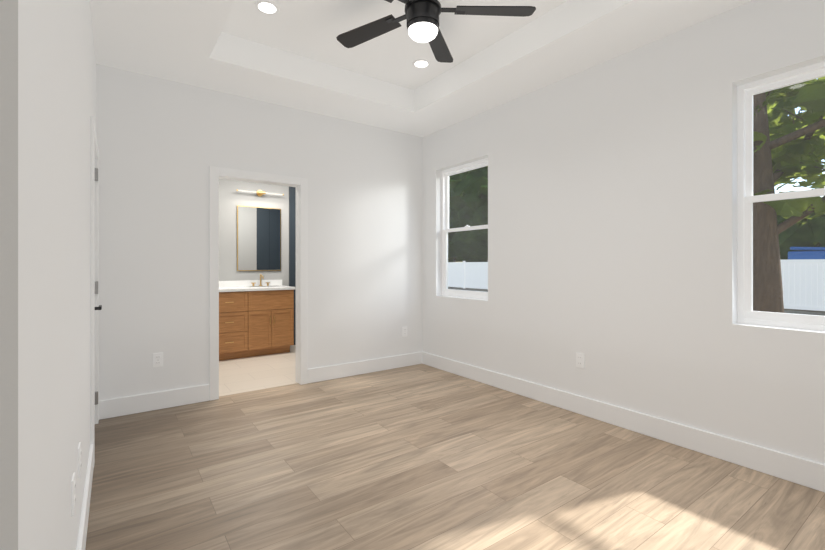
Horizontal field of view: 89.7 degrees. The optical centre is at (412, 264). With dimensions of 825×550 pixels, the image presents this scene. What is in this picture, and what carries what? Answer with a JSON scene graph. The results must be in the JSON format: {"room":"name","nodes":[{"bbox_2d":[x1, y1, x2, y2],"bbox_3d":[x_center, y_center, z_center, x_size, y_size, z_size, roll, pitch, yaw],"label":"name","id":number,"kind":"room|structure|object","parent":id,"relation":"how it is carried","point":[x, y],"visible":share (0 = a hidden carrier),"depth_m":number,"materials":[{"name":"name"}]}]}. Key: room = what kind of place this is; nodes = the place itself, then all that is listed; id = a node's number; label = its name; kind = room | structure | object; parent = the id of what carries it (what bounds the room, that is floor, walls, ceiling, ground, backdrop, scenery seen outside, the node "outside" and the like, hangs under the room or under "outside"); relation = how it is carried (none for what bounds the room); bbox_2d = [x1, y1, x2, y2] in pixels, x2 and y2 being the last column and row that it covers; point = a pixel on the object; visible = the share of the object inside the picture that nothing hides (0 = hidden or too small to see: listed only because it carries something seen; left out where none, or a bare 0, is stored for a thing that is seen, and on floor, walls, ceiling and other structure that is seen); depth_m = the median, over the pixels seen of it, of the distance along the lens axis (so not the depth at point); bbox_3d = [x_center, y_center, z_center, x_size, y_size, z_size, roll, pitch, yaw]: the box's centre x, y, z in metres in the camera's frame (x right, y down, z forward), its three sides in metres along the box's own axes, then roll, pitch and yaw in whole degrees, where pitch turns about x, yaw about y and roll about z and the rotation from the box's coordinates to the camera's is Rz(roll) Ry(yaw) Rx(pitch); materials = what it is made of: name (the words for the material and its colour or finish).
{"room":"empty bedroom","nodes":[
{"label":"empty bedroom","id":0,"kind":"room"},
{"bbox_2d":[18,0,95,549],"bbox_3d":[-1.190,-0.425,1.357,0.120,3.250,4.733,0,0,-36],"label":"wall","id":1,"kind":"structure","parent":0,"point":[56,82],"depth_m":0.97,"materials":[{"name":"white paint"}]},
{"bbox_2d":[0,0,17,549],"bbox_3d":[-0.432,0.150,0.422,0.020,2.100,0.190,0,0,-36],"label":"door frame","id":2,"kind":"structure","parent":1,"relation":"attached to","point":[8,274],"depth_m":0.46,"materials":[{"name":"grey"}]},
{"bbox_2d":[71,472,75,515],"bbox_3d":[-1.140,0.770,1.397,0.008,0.116,0.072,0,0,-36],"label":"outlet","id":3,"kind":"object","parent":1,"relation":"attached to","point":[73,494],"visible":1,"depth_m":1.37,"materials":[{"name":"white plastic"}]},
{"bbox_2d":[78,442,80,477],"bbox_3d":[-1.315,0.770,1.641,0.008,0.116,0.072,0,0,-36],"label":"outlet","id":4,"kind":"object","parent":1,"relation":"attached to","point":[79,458],"visible":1,"depth_m":1.61,"materials":[{"name":"white plastic"}]},
{"bbox_2d":[76,444,93,549],"bbox_3d":[-1.194,1.127,1.478,0.016,0.145,2.395,0,0,-36],"label":"baseboard","id":5,"kind":"structure","parent":1,"relation":"attached to","point":[82,535],"depth_m":1.89,"materials":[{"name":"white paint"}]},
{"bbox_2d":[90,117,98,462],"bbox_3d":[-2.206,0.162,2.786,0.138,2.076,0.912,0,0,-36],"label":"door frame","id":6,"kind":"structure","parent":1,"relation":"attached to","point":[94,278],"depth_m":2.50,"materials":[{"name":"white paint"}]},
{"bbox_2d":[95,168,101,404],"bbox_3d":[-2.168,0.198,2.819,0.100,1.989,0.763,0,0,-36],"label":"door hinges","id":7,"kind":"structure","parent":1,"relation":"in","point":[99,307],"depth_m":3.11,"materials":[{"name":"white metal"}]},
{"bbox_2d":[219,179,295,344],"bbox_3d":[-2.196,-0.175,6.013,3.050,2.750,0.150,0,0,-36],"label":"wall","id":8,"kind":"structure","parent":0,"point":[231,198],"depth_m":5.95,"materials":[{"name":"grey paint"}]},
{"bbox_2d":[237,205,280,270],"bbox_3d":[-2.190,-0.372,5.948,0.615,0.915,0.016,0,0,-36],"label":"bathroom mirror","id":9,"kind":"object","parent":8,"relation":"attached to","point":[258,238],"visible":1,"depth_m":5.93,"materials":[{"name":"gold metal"}]},
{"bbox_2d":[236,189,283,195],"bbox_3d":[-2.170,-1.030,5.920,0.650,0.090,0.091,0,0,-36],"label":"sconce","id":10,"kind":"object","parent":8,"relation":"attached to","point":[259,193],"visible":0.98,"depth_m":5.90,"materials":[{"name":"gold metal"}]},
{"bbox_2d":[96,64,421,400],"bbox_3d":[-1.180,-0.425,4.204,3.460,3.250,0.120,0,0,-36],"label":"wall","id":11,"kind":"structure","parent":0,"point":[164,145],"depth_m":3.67,"materials":[{"name":"white paint"}]},
{"bbox_2d":[99,384,208,419],"bbox_3d":[-2.122,1.127,3.440,0.797,0.145,0.023,0,0,-36],"label":"baseboard","id":12,"kind":"structure","parent":11,"relation":"attached to","point":[122,406],"depth_m":3.42,"materials":[{"name":"white paint"}]},
{"bbox_2d":[153,352,162,367],"bbox_3d":[-2.117,0.790,3.452,0.072,0.116,0.008,0,0,-36],"label":"electrical outlet","id":13,"kind":"object","parent":11,"relation":"attached to","point":[157,359],"visible":1,"depth_m":3.45,"materials":[{"name":"white plastic"}]},
{"bbox_2d":[209,166,307,400],"bbox_3d":[-1.468,0.162,3.991,0.906,2.076,0.146,0,0,-36],"label":"door frame","id":14,"kind":"structure","parent":11,"relation":"attached to","point":[216,174],"depth_m":3.96,"materials":[{"name":"white paint"}]},
{"bbox_2d":[308,352,423,382],"bbox_3d":[-0.474,1.127,4.625,1.443,0.145,0.020,0,0,-36],"label":"baseboard","id":15,"kind":"structure","parent":11,"relation":"attached to","point":[324,373],"depth_m":4.57,"materials":[{"name":"white paint"}]},
{"bbox_2d":[402,327,406,336],"bbox_3d":[-0.091,0.790,4.908,0.072,0.116,0.008,0,0,-36],"label":"electrical outlet","id":16,"kind":"object","parent":11,"relation":"attached to","point":[404,331],"visible":1,"depth_m":4.90,"materials":[{"name":"white plastic"}]},
{"bbox_2d":[90,0,751,136],"bbox_3d":[0.166,-1.732,2.331,3.460,0.345,4.733,0,0,-36],"label":"ceiling","id":17,"kind":"structure","parent":0,"point":[295,54],"depth_m":3.21,"materials":[{"name":"white paint"}]},
{"bbox_2d":[255,0,279,14],"bbox_3d":[-1.006,-1.781,2.873,0.164,0.008,0.164,0,0,-36],"label":"recessed light","id":18,"kind":"object","parent":17,"relation":"attached to","point":[268,7],"visible":1,"depth_m":2.87,"materials":[{"name":"white paint"}]},
{"bbox_2d":[412,59,430,67],"bbox_3d":[0.079,-1.781,3.677,0.164,0.008,0.164,0,0,-36],"label":"recessed light","id":19,"kind":"object","parent":17,"relation":"attached to","point":[421,63],"visible":1,"depth_m":3.66,"materials":[{"name":"white paint"}]},
{"bbox_2d":[336,0,535,62],"bbox_3d":[0.029,-1.580,2.501,1.276,0.410,1.325,0,0,-36],"label":"fan","id":20,"kind":"object","parent":17,"relation":"hanging from","point":[421,17],"visible":1,"depth_m":2.55,"materials":[{"name":"black metal"}]},
{"bbox_2d":[85,345,824,549],"bbox_3d":[-0.483,1.230,3.255,3.485,0.060,6.990,0,0,-36],"label":"floor","id":21,"kind":"structure","parent":0,"point":[420,457],"depth_m":2.33,"materials":[{"name":"brown wood"}]},
{"bbox_2d":[219,274,294,360],"bbox_3d":[-2.204,0.666,5.590,1.079,1.068,0.572,0,0,-36],"label":"bathroom vanity","id":22,"kind":"object","parent":21,"relation":"on","point":[256,317],"visible":0.85,"depth_m":5.42,"materials":[{"name":"brown wood"}]},
{"bbox_2d":[422,0,824,463],"bbox_3d":[1.502,-0.425,3.291,0.170,3.250,4.733,0,0,-36],"label":"wall","id":23,"kind":"structure","parent":0,"point":[612,220],"depth_m":2.98,"materials":[{"name":"white paint"}]},
{"bbox_2d":[442,158,487,299],"bbox_3d":[0.616,-0.375,4.586,0.073,1.470,0.830,0,0,-36],"label":"window","id":24,"kind":"structure","parent":23,"relation":"in","point":[446,291],"depth_m":4.73,"materials":[{"name":"white plastic"}]},
{"bbox_2d":[576,353,583,367],"bbox_3d":[1.351,0.770,3.348,0.008,0.116,0.072,0,0,-36],"label":"outlet","id":25,"kind":"object","parent":23,"relation":"attached to","point":[579,360],"visible":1,"depth_m":3.34,"materials":[{"name":"white plastic"}]},
{"bbox_2d":[424,352,824,491],"bbox_3d":[1.426,1.127,3.237,0.016,0.145,4.493,0,0,-36],"label":"baseboard","id":26,"kind":"structure","parent":23,"relation":"attached to","point":[798,470],"depth_m":2.83,"materials":[{"name":"white paint"}]},
{"bbox_2d":[737,61,824,330],"bbox_3d":[2.288,-0.375,2.260,0.073,1.470,0.830,0,0,-36],"label":"window","id":27,"kind":"structure","parent":23,"relation":"in","point":[746,200],"depth_m":2.51,"materials":[{"name":"white plastic"}]},
{"label":"outside","id":28,"kind":"structure","parent":0,"visible":0},
{"bbox_2d":[448,287,824,315],"bbox_3d":[19.837,1.700,26.568,56.775,0.100,100.000,0,0,-36],"label":"ground","id":29,"kind":"structure","parent":28,"point":[807,312],"depth_m":14.73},
{"bbox_2d":[448,179,458,237],"bbox_3d":[3.280,-3.327,38.685,11.261,10.056,14.176,0,0,-36],"label":"tree","id":30,"kind":"object","parent":29,"relation":"on","point":[452,184],"depth_m":31.85,"materials":[{"name":"green plant"}]},
{"bbox_2d":[449,168,487,229],"bbox_3d":[6.581,-3.326,32.205,10.322,10.055,12.866,0,0,-36],"label":"tree","id":31,"kind":"object","parent":29,"relation":"on","point":[464,190],"depth_m":28.11,"materials":[{"name":"green plant"}]},
{"bbox_2d":[482,166,487,175],"bbox_3d":[12.586,-4.325,29.712,12.027,12.052,14.432,0,0,-36],"label":"tree","id":32,"kind":"object","parent":29,"relation":"on","point":[485,170],"depth_m":30.71,"materials":[{"name":"green plant"}]},
{"bbox_2d":[448,167,824,261],"bbox_3d":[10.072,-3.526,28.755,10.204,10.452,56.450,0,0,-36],"label":"tree","id":33,"kind":"object","parent":29,"relation":"on","point":[794,229],"depth_m":29.22,"materials":[{"name":"green plant"}]},
{"bbox_2d":[448,259,824,310],"bbox_3d":[6.481,0.680,25.255,0.160,1.940,57.615,0,0,-36],"label":"fence","id":34,"kind":"object","parent":29,"relation":"on","point":[808,271],"depth_m":15.04,"materials":[{"name":"white plastic"}]},
{"bbox_2d":[449,78,824,186],"bbox_3d":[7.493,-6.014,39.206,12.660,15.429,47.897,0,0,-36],"label":"tree","id":35,"kind":"object","parent":29,"relation":"on","point":[786,118],"depth_m":20.03,"materials":[{"name":"green plant"}]},
{"bbox_2d":[753,93,783,312],"bbox_3d":[4.014,-2.294,8.531,4.864,8.007,6.151,0,0,-36],"label":"tree","id":36,"kind":"object","parent":29,"relation":"on","point":[761,245],"depth_m":5.53,"materials":[{"name":"brown plant"}]},
{"bbox_2d":[766,90,776,113],"bbox_3d":[5.438,-3.575,6.501,4.258,10.552,4.262,0,0,-36],"label":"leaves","id":37,"kind":"object","parent":36,"relation":"attached to","point":[768,108],"depth_m":7.31,"materials":[{"name":"green plant"}]},
{"bbox_2d":[788,247,824,310],"bbox_3d":[15.024,0.486,14.736,0.900,2.328,2.400,0,0,-36],"label":"tarp","id":38,"kind":"object","parent":29,"relation":"on","point":[818,252],"depth_m":15.02,"materials":[{"name":"blue plastic"}]},
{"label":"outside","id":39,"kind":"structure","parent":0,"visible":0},
{"bbox_2d":[753,76,824,233],"bbox_3d":[5.163,-1.854,5.604,2.799,3.096,5.730,0,0,-36],"label":"tree","id":40,"kind":"object","parent":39,"point":[815,117],"depth_m":5.46,"materials":[{"name":"green plant"}]}
]}

